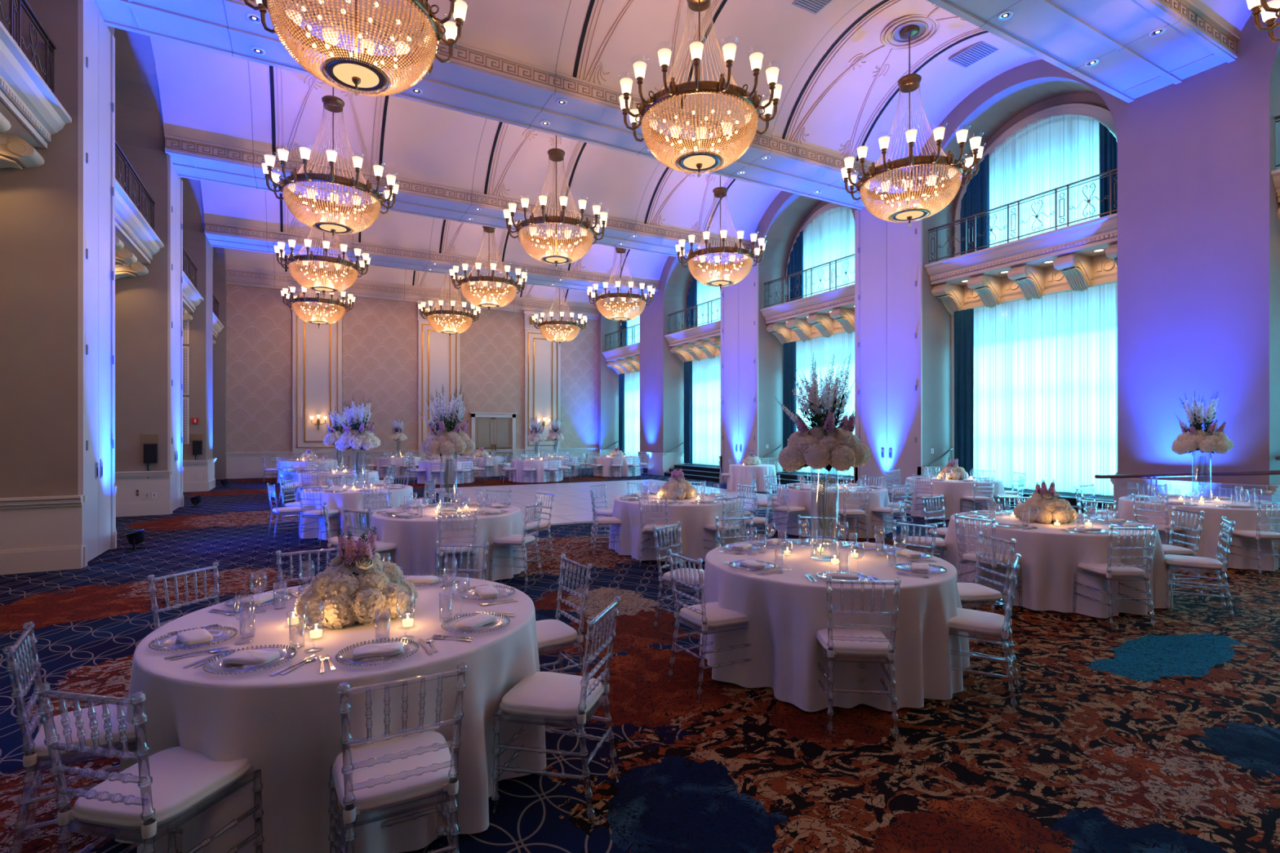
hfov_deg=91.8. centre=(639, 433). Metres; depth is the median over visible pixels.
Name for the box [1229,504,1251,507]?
folded napkin
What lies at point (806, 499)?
tablecloth
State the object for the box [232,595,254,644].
wine glass
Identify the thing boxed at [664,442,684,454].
handrail
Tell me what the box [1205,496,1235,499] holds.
charger plate
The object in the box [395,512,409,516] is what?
folded napkin
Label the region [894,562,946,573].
charger plate
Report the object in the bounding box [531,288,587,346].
chandelier
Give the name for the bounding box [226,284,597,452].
wall
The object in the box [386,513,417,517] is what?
charger plate
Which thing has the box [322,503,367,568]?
chair
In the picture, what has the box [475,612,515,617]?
knife
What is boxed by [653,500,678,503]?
charger plate
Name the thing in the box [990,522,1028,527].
charger plate
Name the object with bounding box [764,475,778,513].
chair
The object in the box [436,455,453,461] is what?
flower arrangement
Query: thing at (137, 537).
uplight
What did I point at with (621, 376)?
drape
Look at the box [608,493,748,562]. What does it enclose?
tablecloth
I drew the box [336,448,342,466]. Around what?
frond
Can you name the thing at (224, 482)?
uplight
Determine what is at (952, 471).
flower arrangement
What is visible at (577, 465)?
chair
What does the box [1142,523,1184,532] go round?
seat cushion
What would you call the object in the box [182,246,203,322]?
balcony
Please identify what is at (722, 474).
seat cushion
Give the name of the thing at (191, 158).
ceiling beam
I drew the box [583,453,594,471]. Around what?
chair
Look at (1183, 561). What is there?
seat cushion
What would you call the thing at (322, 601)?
wine glass
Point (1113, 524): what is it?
charger plate
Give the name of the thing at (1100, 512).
seat cushion
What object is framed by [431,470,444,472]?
seat cushion
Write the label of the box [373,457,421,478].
tablecloth
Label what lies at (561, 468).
seat cushion
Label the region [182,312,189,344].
air vent
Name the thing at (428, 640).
spoon
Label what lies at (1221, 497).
folded napkin
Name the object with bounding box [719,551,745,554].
knife
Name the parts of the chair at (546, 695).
leg, stretcher frame, leg, rail, rail, rail, rail, leg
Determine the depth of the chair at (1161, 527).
8.09 m
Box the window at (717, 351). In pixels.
[686,351,720,466]
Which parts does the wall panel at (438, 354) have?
gilt frame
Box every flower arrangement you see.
[294,527,418,630]
[299,447,317,460]
[323,407,351,446]
[334,396,381,451]
[388,417,407,441]
[419,384,475,457]
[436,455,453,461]
[474,445,488,457]
[526,417,546,442]
[546,417,564,440]
[610,445,623,457]
[657,466,697,499]
[742,449,760,465]
[773,354,871,472]
[816,409,841,426]
[937,457,968,479]
[1013,479,1077,524]
[1170,391,1234,454]
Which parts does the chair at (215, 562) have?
rail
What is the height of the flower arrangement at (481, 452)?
0.485 m
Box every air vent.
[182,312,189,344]
[182,346,189,395]
[182,397,189,444]
[791,0,832,13]
[948,40,999,67]
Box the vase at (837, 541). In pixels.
[810,541,837,559]
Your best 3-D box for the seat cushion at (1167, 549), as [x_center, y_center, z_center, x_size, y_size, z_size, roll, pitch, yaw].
[5.615,1.242,6.658,0.431,0.067,0.416,0,0,4]
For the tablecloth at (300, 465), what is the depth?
21.30 m
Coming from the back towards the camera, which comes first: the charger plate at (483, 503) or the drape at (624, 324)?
the drape at (624, 324)
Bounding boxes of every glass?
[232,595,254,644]
[239,605,255,638]
[248,570,267,613]
[273,582,286,609]
[288,613,305,648]
[302,600,324,653]
[374,608,390,639]
[395,592,415,639]
[439,591,452,621]
[442,558,457,595]
[443,573,454,599]
[453,574,469,616]
[774,546,783,567]
[886,545,896,566]
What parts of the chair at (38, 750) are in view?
leg, rail, rail, rail, rail, seat frame, leg, stretcher frame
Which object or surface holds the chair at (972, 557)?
on the floor at (1128, 735)
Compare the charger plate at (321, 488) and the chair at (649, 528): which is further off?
the charger plate at (321, 488)
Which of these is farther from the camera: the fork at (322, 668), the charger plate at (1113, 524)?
the charger plate at (1113, 524)
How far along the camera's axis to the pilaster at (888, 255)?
15.55 m
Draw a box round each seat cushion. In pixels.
[29,699,140,759]
[71,746,252,829]
[264,468,279,471]
[271,506,302,513]
[280,469,295,471]
[281,484,302,488]
[284,502,300,506]
[285,482,297,484]
[303,468,316,471]
[303,509,338,515]
[304,485,319,488]
[328,467,342,470]
[328,534,367,546]
[332,731,456,813]
[357,507,386,514]
[364,464,377,466]
[375,540,396,552]
[379,480,392,483]
[380,465,393,467]
[400,502,428,506]
[410,469,426,471]
[413,498,431,502]
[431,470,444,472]
[434,542,475,554]
[454,469,470,471]
[471,467,484,470]
[493,534,536,545]
[499,671,604,719]
[501,467,515,470]
[522,520,547,530]
[523,468,535,471]
[535,619,577,649]
[543,467,557,470]
[558,466,570,469]
[591,463,602,466]
[594,516,622,524]
[595,509,613,515]
[627,463,639,466]
[643,524,677,533]
[662,568,704,586]
[679,601,749,628]
[703,522,739,531]
[720,473,730,475]
[742,510,751,515]
[742,516,767,524]
[755,501,779,506]
[768,496,777,501]
[774,506,805,512]
[816,627,892,657]
[834,508,865,515]
[871,506,903,513]
[888,490,912,494]
[888,502,910,507]
[893,487,904,490]
[904,536,946,546]
[916,493,943,498]
[928,527,947,536]
[948,607,1009,635]
[956,582,1002,602]
[961,495,990,500]
[962,551,1017,565]
[994,494,1021,499]
[1004,490,1021,494]
[1078,562,1144,577]
[1081,513,1115,518]
[1086,509,1117,516]
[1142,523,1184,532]
[1161,544,1193,555]
[1164,554,1223,569]
[1231,529,1279,539]
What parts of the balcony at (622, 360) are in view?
rail, dentil moulding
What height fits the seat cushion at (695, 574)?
0.067 m
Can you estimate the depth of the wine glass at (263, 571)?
3.31 m
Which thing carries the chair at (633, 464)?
on the floor at (1128, 735)
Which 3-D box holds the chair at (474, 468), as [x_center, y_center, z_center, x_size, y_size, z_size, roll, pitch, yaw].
[-5.651,1.262,21.760,0.486,0.918,0.426,0,0,-2]
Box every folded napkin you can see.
[176,628,213,645]
[222,649,279,665]
[240,592,279,604]
[328,488,342,491]
[352,641,403,658]
[360,488,374,491]
[386,510,396,513]
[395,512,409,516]
[404,575,437,582]
[407,503,423,506]
[436,502,452,504]
[444,513,462,517]
[456,613,495,629]
[466,502,482,504]
[475,585,497,597]
[484,509,500,513]
[491,503,502,506]
[626,496,635,499]
[631,493,641,495]
[658,500,673,502]
[700,499,714,502]
[709,493,722,495]
[722,496,730,499]
[732,542,751,549]
[739,560,764,568]
[763,537,786,543]
[799,487,811,489]
[808,537,832,542]
[826,572,858,580]
[836,488,849,491]
[858,542,884,548]
[896,549,920,556]
[911,562,928,571]
[966,514,977,518]
[977,510,994,513]
[997,521,1021,526]
[1076,527,1101,531]
[1103,517,1126,522]
[1122,522,1137,527]
[1131,496,1145,498]
[1136,494,1147,497]
[1164,493,1182,497]
[1164,501,1183,503]
[1210,496,1230,498]
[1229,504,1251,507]
[1253,499,1271,502]
[1263,503,1279,506]
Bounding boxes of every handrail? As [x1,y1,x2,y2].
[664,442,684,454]
[760,444,782,460]
[925,448,953,471]
[1274,455,1279,460]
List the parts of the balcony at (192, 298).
dentil moulding, rail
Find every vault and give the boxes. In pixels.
[149,35,782,243]
[200,180,668,282]
[225,248,602,305]
[315,0,1041,176]
[1189,0,1252,35]
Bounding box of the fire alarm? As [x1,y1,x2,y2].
[191,417,198,423]
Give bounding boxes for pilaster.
[78,0,115,562]
[854,183,922,502]
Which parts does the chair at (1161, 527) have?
seat frame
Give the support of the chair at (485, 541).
on the floor at (1128, 735)
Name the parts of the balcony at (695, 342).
rail, dentil moulding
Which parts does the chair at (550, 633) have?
leg, stretcher frame, rail, rail, rail, leg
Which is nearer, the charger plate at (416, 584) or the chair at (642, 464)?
the charger plate at (416, 584)
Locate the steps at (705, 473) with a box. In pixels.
[664,463,719,482]
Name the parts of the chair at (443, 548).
stretcher frame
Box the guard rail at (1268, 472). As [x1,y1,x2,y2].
[1094,470,1279,495]
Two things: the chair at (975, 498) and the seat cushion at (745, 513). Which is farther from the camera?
the chair at (975, 498)
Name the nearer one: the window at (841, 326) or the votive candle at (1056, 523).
the votive candle at (1056, 523)
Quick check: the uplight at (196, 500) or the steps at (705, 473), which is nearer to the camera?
the uplight at (196, 500)
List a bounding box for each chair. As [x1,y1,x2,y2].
[2,621,140,852]
[34,682,264,852]
[148,561,220,629]
[262,457,279,482]
[266,484,302,542]
[275,457,295,484]
[275,546,336,589]
[277,468,302,506]
[280,478,300,531]
[281,465,297,499]
[297,485,339,545]
[300,470,319,488]
[303,457,316,471]
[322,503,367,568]
[328,457,344,470]
[328,665,467,852]
[337,455,349,469]
[344,507,396,552]
[357,485,390,533]
[362,454,377,471]
[370,466,393,484]
[378,457,393,474]
[379,463,396,483]
[400,455,413,473]
[400,480,431,506]
[404,457,417,480]
[407,457,426,484]
[413,477,435,504]
[430,458,444,479]
[434,510,478,576]
[434,541,488,576]
[454,460,472,484]
[471,456,486,479]
[481,456,494,477]
[488,503,541,580]
[491,598,620,825]
[498,453,511,465]
[500,456,515,481]
[521,457,536,479]
[522,492,553,553]
[535,553,592,676]
[543,457,559,483]
[558,456,572,474]
[567,454,581,475]
[576,453,587,471]
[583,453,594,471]
[589,454,602,475]
[589,484,613,542]
[590,489,625,555]
[610,454,622,476]
[627,454,641,474]
[637,496,677,563]
[638,453,649,472]
[652,521,704,641]
[666,551,751,694]
[703,496,745,550]
[714,516,748,544]
[719,460,730,482]
[738,484,755,530]
[742,490,771,538]
[751,479,779,528]
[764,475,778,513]
[769,483,808,533]
[796,515,839,538]
[816,579,900,732]
[834,487,869,542]
[871,483,909,542]
[885,471,912,504]
[888,480,912,529]
[891,469,904,502]
[892,520,937,551]
[898,500,946,553]
[912,475,946,522]
[921,496,947,555]
[948,553,1021,707]
[953,513,1022,608]
[956,531,1016,657]
[960,475,995,511]
[993,475,1026,508]
[1004,471,1026,507]
[1074,487,1115,518]
[1076,526,1157,628]
[1083,484,1117,517]
[1133,495,1187,548]
[1161,508,1204,598]
[1164,515,1234,616]
[1231,502,1279,569]
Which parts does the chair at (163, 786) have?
leg, rail, rail, rail, rail, leg, stretcher frame, leg, leg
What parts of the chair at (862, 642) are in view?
leg, stretcher frame, leg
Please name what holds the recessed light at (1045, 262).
attached to the balcony at (1074, 254)
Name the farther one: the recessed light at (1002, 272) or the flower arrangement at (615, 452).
the flower arrangement at (615, 452)
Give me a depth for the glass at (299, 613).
2.78 m
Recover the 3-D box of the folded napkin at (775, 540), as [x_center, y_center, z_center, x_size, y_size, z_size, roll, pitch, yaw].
[1.169,0.931,5.373,0.199,0.026,0.112,0,0,-34]
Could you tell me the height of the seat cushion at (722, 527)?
0.067 m
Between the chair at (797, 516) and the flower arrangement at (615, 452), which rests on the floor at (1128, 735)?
the chair at (797, 516)
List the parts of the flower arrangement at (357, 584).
stock stem, stock stem, stock stem, stock stem, stock stem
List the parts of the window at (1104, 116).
frame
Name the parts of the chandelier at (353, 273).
lamp shade, lamp shade, arm, arm, arm, lamp shade, arm, lamp shade, arm, lamp shade, crown, arm, lamp shade, lamp shade, arm, lamp shade, arm, lamp shade, lamp shade, arm, arm, lamp shade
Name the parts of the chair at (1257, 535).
stretcher frame, seat frame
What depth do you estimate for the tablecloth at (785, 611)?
3.98 m
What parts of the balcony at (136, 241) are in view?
dentil moulding, rail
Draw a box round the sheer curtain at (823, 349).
[795,331,854,475]
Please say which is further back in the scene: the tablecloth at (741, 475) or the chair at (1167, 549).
the tablecloth at (741, 475)
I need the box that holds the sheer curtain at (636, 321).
[626,297,639,345]
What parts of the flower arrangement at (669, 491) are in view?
stock stem, stock stem, stock stem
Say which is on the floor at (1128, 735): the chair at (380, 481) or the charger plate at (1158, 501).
the chair at (380, 481)
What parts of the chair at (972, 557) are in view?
stretcher frame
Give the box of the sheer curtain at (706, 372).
[692,355,720,465]
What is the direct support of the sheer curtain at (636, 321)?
on the balcony at (622, 360)
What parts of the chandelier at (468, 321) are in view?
lamp shade, lamp shade, lamp shade, stem, lamp shade, lamp shade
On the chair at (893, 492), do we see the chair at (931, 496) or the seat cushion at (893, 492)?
the seat cushion at (893, 492)
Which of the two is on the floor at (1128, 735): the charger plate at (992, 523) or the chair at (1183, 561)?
the chair at (1183, 561)
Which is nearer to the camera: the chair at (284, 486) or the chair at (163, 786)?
the chair at (163, 786)
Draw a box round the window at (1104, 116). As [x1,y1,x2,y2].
[955,103,1116,256]
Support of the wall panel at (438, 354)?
attached to the wall at (380, 336)
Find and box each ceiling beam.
[94,0,908,209]
[164,134,751,264]
[204,221,658,294]
[226,264,599,319]
[927,0,1239,102]
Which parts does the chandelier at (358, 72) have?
arm, arm, lamp shade, lamp shade, stem, lamp shade, lamp shade, arm, lamp shade, arm, arm, lamp shade, arm, lamp shade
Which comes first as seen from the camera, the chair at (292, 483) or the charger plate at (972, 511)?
the charger plate at (972, 511)
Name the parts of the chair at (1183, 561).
seat frame, stretcher frame, rail, leg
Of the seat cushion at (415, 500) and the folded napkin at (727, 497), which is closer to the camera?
the folded napkin at (727, 497)
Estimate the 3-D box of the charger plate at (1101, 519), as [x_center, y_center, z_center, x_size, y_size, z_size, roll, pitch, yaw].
[5.128,0.941,6.689,0.333,0.018,0.333,0,0,-29]
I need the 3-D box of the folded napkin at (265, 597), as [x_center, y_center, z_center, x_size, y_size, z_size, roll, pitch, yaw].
[-2.146,0.931,3.499,0.112,0.026,0.199,0,0,8]
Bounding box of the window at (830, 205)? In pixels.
[786,202,850,302]
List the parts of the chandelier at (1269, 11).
lamp shade, arm, arm, lamp shade, arm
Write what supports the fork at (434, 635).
on the tablecloth at (288, 726)
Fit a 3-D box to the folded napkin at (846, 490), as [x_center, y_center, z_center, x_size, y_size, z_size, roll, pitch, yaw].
[3.351,0.931,10.234,0.199,0.026,0.112,0,0,9]
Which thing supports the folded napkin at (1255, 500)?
on the charger plate at (1245, 500)
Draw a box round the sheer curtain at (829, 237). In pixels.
[803,206,854,297]
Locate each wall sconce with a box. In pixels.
[310,414,327,430]
[537,417,550,427]
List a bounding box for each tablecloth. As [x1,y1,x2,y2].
[115,575,546,852]
[277,459,337,483]
[295,470,379,502]
[298,484,413,540]
[368,502,527,581]
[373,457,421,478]
[417,459,474,484]
[458,456,505,476]
[508,458,563,482]
[533,456,578,476]
[593,456,640,476]
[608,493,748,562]
[699,538,969,711]
[726,463,777,492]
[773,483,893,539]
[901,475,1008,519]
[938,511,1173,618]
[1116,495,1279,571]
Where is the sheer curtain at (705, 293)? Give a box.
[697,262,720,326]
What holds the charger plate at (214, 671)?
on the tablecloth at (288, 726)
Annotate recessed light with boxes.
[245,13,261,22]
[250,46,265,54]
[410,87,422,93]
[539,120,550,125]
[555,98,567,105]
[736,170,745,174]
[760,155,770,159]
[813,190,821,193]
[959,280,968,283]
[997,10,1013,20]
[997,270,1009,274]
[1040,260,1053,264]
[1084,58,1100,66]
[1089,248,1106,253]
[1148,26,1166,36]
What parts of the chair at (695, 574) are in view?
leg, stretcher frame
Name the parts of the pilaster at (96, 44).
flush pull, flush pull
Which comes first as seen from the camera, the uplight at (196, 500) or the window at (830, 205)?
the uplight at (196, 500)
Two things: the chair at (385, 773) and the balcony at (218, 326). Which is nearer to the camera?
the chair at (385, 773)
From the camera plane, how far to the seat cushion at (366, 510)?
9.83 m
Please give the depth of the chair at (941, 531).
7.85 m
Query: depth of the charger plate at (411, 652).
2.62 m
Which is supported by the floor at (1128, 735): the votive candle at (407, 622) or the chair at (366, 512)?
the chair at (366, 512)
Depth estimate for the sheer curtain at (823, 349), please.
18.81 m
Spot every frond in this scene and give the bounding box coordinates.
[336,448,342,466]
[355,451,363,486]
[443,459,455,508]
[534,442,537,457]
[815,473,835,554]
[1196,455,1208,499]
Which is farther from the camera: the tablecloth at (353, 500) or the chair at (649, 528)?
the tablecloth at (353, 500)
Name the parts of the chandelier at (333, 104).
lamp shade, lamp shade, arm, arm, lamp shade, arm, lamp shade, arm, lamp shade, arm, lamp shade, lamp shade, arm, stem, crown, lamp shade, arm, lamp shade, lamp shade, arm, lamp shade, arm, arm, lamp shade, arm, lamp shade, lamp shade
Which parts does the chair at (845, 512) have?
stretcher frame, seat frame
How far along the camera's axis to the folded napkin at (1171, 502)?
8.35 m
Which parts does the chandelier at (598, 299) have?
lamp shade, arm, lamp shade, arm, lamp shade, arm, lamp shade, stem, crown, lamp shade, arm, lamp shade, arm, arm, lamp shade, lamp shade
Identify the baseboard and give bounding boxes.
[83,457,217,567]
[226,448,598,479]
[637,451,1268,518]
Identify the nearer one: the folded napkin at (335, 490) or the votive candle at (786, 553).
the votive candle at (786, 553)
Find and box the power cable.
[103,550,135,562]
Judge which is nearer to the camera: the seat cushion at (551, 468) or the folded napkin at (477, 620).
the folded napkin at (477, 620)
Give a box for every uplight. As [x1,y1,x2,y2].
[124,529,146,550]
[189,494,202,507]
[219,478,229,487]
[643,467,648,474]
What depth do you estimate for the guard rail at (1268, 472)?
9.98 m
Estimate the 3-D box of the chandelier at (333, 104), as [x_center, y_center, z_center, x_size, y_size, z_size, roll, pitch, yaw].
[-6.157,-5.750,12.441,2.491,3.720,2.491,0,0,31]
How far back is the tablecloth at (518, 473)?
21.72 m
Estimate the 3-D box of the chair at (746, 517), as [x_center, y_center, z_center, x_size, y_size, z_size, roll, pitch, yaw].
[0.991,1.262,5.857,0.437,0.919,0.494,0,0,-18]
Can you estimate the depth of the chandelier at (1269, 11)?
7.28 m
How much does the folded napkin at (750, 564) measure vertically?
0.026 m
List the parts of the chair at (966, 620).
stretcher frame, rail, leg, rail, rail, leg, rail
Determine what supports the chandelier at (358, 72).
hanging from the vault at (842, 64)
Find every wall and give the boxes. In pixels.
[0,0,226,497]
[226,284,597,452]
[597,0,1279,502]
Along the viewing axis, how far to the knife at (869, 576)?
4.02 m
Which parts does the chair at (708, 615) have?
leg, leg, stretcher frame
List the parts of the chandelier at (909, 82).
lamp shade, lamp shade, arm, lamp shade, arm, arm, lamp shade, arm, lamp shade, lamp shade, arm, lamp shade, crown, stem, arm, lamp shade, lamp shade, arm, lamp shade, lamp shade, arm, lamp shade, arm, lamp shade, arm, arm, lamp shade, lamp shade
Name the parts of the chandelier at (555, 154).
lamp shade, arm, lamp shade, lamp shade, arm, arm, lamp shade, arm, lamp shade, lamp shade, arm, lamp shade, stem, crown, arm, lamp shade, lamp shade, arm, lamp shade, lamp shade, arm, lamp shade, lamp shade, arm, arm, lamp shade, lamp shade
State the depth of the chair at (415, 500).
11.35 m
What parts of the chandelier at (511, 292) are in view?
lamp shade, arm, lamp shade, arm, lamp shade, arm, lamp shade, arm, crown, stem, arm, lamp shade, arm, lamp shade, arm, lamp shade, lamp shade, arm, lamp shade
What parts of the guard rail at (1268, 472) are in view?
post, post, handrail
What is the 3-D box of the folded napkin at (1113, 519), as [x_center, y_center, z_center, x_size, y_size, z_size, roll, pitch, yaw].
[5.128,0.931,6.689,0.112,0.026,0.199,0,0,-10]
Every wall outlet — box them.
[143,492,150,498]
[151,492,156,497]
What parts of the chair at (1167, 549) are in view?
stretcher frame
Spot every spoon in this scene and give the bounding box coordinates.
[170,648,222,660]
[208,610,234,615]
[280,657,316,675]
[426,638,437,652]
[459,584,488,589]
[482,610,514,614]
[762,571,783,575]
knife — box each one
[164,646,229,659]
[210,608,243,613]
[269,654,315,675]
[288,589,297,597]
[418,638,432,654]
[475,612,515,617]
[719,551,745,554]
[756,570,782,574]
[868,575,879,584]
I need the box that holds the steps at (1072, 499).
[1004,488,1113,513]
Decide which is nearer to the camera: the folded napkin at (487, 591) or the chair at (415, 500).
the folded napkin at (487, 591)
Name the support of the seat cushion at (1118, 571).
on the chair at (1109, 570)
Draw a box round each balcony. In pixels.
[0,0,71,168]
[115,140,164,279]
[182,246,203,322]
[213,294,223,344]
[601,323,639,374]
[664,297,720,362]
[760,253,854,345]
[924,168,1117,315]
[1271,115,1279,219]
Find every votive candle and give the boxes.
[285,613,300,626]
[307,622,324,639]
[400,612,414,628]
[782,546,791,555]
[816,546,824,552]
[830,555,839,564]
[849,549,858,558]
[1053,520,1061,526]
[1084,520,1092,526]
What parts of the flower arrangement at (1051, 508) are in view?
stock stem, stock stem, stock stem, stock stem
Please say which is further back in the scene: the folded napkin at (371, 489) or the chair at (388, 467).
the chair at (388, 467)
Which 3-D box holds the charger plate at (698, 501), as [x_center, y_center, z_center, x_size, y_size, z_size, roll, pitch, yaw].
[0.926,0.941,8.553,0.333,0.018,0.333,0,0,-16]
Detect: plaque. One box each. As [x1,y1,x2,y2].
[141,434,158,443]
[191,434,202,439]
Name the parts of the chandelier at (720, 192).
lamp shade, lamp shade, arm, arm, arm, lamp shade, arm, lamp shade, lamp shade, arm, lamp shade, stem, crown, arm, lamp shade, lamp shade, arm, lamp shade, arm, lamp shade, lamp shade, arm, arm, lamp shade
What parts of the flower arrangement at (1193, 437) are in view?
stock stem, stock stem, stock stem, stock stem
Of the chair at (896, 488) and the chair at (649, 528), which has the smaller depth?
the chair at (649, 528)
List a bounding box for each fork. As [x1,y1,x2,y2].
[167,623,217,634]
[169,625,221,635]
[183,649,229,667]
[193,648,235,667]
[319,655,325,673]
[322,653,335,670]
[431,634,473,639]
[431,635,472,641]
[444,579,461,586]
[479,599,513,604]
[482,600,517,605]
[896,572,928,577]
[897,573,928,578]
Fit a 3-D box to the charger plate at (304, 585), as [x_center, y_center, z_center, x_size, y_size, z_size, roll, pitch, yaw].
[-1.917,0.941,3.819,0.333,0.018,0.333,0,0,-35]
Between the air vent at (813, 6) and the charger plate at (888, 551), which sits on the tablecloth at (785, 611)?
the charger plate at (888, 551)
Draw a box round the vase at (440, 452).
[440,452,456,511]
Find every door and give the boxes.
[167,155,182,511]
[469,412,517,462]
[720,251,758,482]
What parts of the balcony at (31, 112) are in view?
dentil moulding, rail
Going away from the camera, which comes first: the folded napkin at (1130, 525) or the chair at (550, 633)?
the chair at (550, 633)
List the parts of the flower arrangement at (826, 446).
stock stem, stock stem, stock stem, stock stem, stock stem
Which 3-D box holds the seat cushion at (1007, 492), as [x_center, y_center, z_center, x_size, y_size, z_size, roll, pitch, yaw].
[7.745,1.242,13.056,0.431,0.067,0.416,0,0,-1]
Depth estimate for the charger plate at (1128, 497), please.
8.98 m
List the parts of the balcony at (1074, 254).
rail, dentil moulding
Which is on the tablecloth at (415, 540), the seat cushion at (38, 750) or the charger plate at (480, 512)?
the charger plate at (480, 512)
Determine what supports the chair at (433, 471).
on the floor at (1128, 735)
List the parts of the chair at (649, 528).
stretcher frame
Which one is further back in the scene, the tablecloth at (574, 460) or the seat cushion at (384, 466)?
the tablecloth at (574, 460)
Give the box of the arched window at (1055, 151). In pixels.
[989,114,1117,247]
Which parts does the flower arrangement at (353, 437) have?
stock stem, stock stem, stock stem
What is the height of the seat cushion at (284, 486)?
0.067 m
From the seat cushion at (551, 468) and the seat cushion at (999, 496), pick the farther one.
the seat cushion at (551, 468)
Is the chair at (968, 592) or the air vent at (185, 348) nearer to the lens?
the chair at (968, 592)
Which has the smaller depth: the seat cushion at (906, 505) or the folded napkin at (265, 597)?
the folded napkin at (265, 597)
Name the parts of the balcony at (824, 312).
rail, dentil moulding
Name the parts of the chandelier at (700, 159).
lamp shade, lamp shade, arm, arm, lamp shade, arm, lamp shade, arm, lamp shade, lamp shade, arm, lamp shade, arm, lamp shade, crown, stem, lamp shade, arm, lamp shade, lamp shade, lamp shade, arm, lamp shade, arm, arm, lamp shade, arm, lamp shade, lamp shade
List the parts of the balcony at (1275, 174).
rail, dentil moulding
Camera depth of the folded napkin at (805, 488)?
10.46 m
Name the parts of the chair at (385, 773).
leg, leg, seat frame, stretcher frame, rail, rail, leg, leg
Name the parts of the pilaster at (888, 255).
flush pull, flush pull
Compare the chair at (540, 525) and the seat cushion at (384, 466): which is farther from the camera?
the seat cushion at (384, 466)
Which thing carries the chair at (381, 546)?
on the floor at (1128, 735)
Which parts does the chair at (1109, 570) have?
leg, stretcher frame, leg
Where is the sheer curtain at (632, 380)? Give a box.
[624,371,639,456]
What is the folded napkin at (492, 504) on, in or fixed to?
on the tablecloth at (415, 540)
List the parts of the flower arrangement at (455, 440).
stock stem, stock stem, stock stem, stock stem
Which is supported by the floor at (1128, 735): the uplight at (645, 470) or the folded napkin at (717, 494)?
the uplight at (645, 470)
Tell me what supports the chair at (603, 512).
on the floor at (1128, 735)
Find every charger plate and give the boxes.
[148,626,238,651]
[202,644,297,675]
[224,591,293,608]
[297,582,311,591]
[306,488,327,490]
[312,485,333,488]
[324,489,346,492]
[335,637,419,666]
[376,510,406,514]
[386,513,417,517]
[401,504,428,507]
[403,573,448,586]
[431,502,457,505]
[437,513,468,518]
[440,612,510,634]
[457,585,515,600]
[461,502,487,505]
[478,510,506,514]
[483,503,509,506]
[619,497,642,499]
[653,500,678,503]
[694,499,719,502]
[715,497,737,499]
[721,542,762,551]
[728,560,776,570]
[755,537,795,545]
[800,537,840,545]
[816,570,869,583]
[850,542,893,550]
[856,488,877,490]
[885,549,932,559]
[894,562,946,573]
[955,514,989,519]
[969,510,1001,514]
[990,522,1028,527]
[1068,527,1110,533]
[1096,518,1134,523]
[1109,523,1151,528]
[1124,496,1153,499]
[1128,494,1156,497]
[1158,501,1190,504]
[1159,494,1187,497]
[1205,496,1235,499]
[1222,504,1257,508]
[1244,500,1278,503]
[1254,503,1279,506]
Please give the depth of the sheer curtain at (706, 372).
24.45 m
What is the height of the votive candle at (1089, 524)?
0.062 m
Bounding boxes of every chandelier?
[243,0,469,96]
[261,80,399,239]
[273,199,370,297]
[280,266,355,328]
[417,275,480,337]
[448,226,527,312]
[502,135,608,269]
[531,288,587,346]
[586,247,655,324]
[617,0,783,177]
[674,175,767,291]
[840,24,984,226]
[1246,0,1279,42]
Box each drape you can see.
[618,373,624,456]
[620,301,627,346]
[684,360,693,463]
[686,277,697,328]
[782,341,796,471]
[786,229,803,302]
[954,307,973,475]
[960,153,989,254]
[1099,122,1117,217]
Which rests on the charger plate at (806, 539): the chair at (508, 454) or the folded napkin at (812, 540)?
the folded napkin at (812, 540)
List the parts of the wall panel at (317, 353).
gilt frame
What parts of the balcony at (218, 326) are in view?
dentil moulding, rail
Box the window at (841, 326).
[785,326,851,475]
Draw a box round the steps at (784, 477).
[775,471,853,486]
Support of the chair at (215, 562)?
on the floor at (1128, 735)
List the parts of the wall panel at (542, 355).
gilt frame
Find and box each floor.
[0,468,1279,852]
[428,479,777,525]
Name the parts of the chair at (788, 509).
seat frame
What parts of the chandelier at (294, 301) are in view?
lamp shade, arm, arm, lamp shade, arm, lamp shade, arm, arm, lamp shade, arm, arm, lamp shade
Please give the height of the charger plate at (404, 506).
0.018 m
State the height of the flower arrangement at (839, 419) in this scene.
0.928 m
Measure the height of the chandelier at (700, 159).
3.720 m
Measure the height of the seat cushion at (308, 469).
0.067 m
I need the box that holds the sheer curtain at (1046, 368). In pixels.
[973,281,1117,495]
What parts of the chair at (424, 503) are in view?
chair frame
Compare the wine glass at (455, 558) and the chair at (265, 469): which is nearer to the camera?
the wine glass at (455, 558)
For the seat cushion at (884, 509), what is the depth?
9.96 m
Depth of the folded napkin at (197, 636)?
2.81 m
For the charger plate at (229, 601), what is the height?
0.018 m

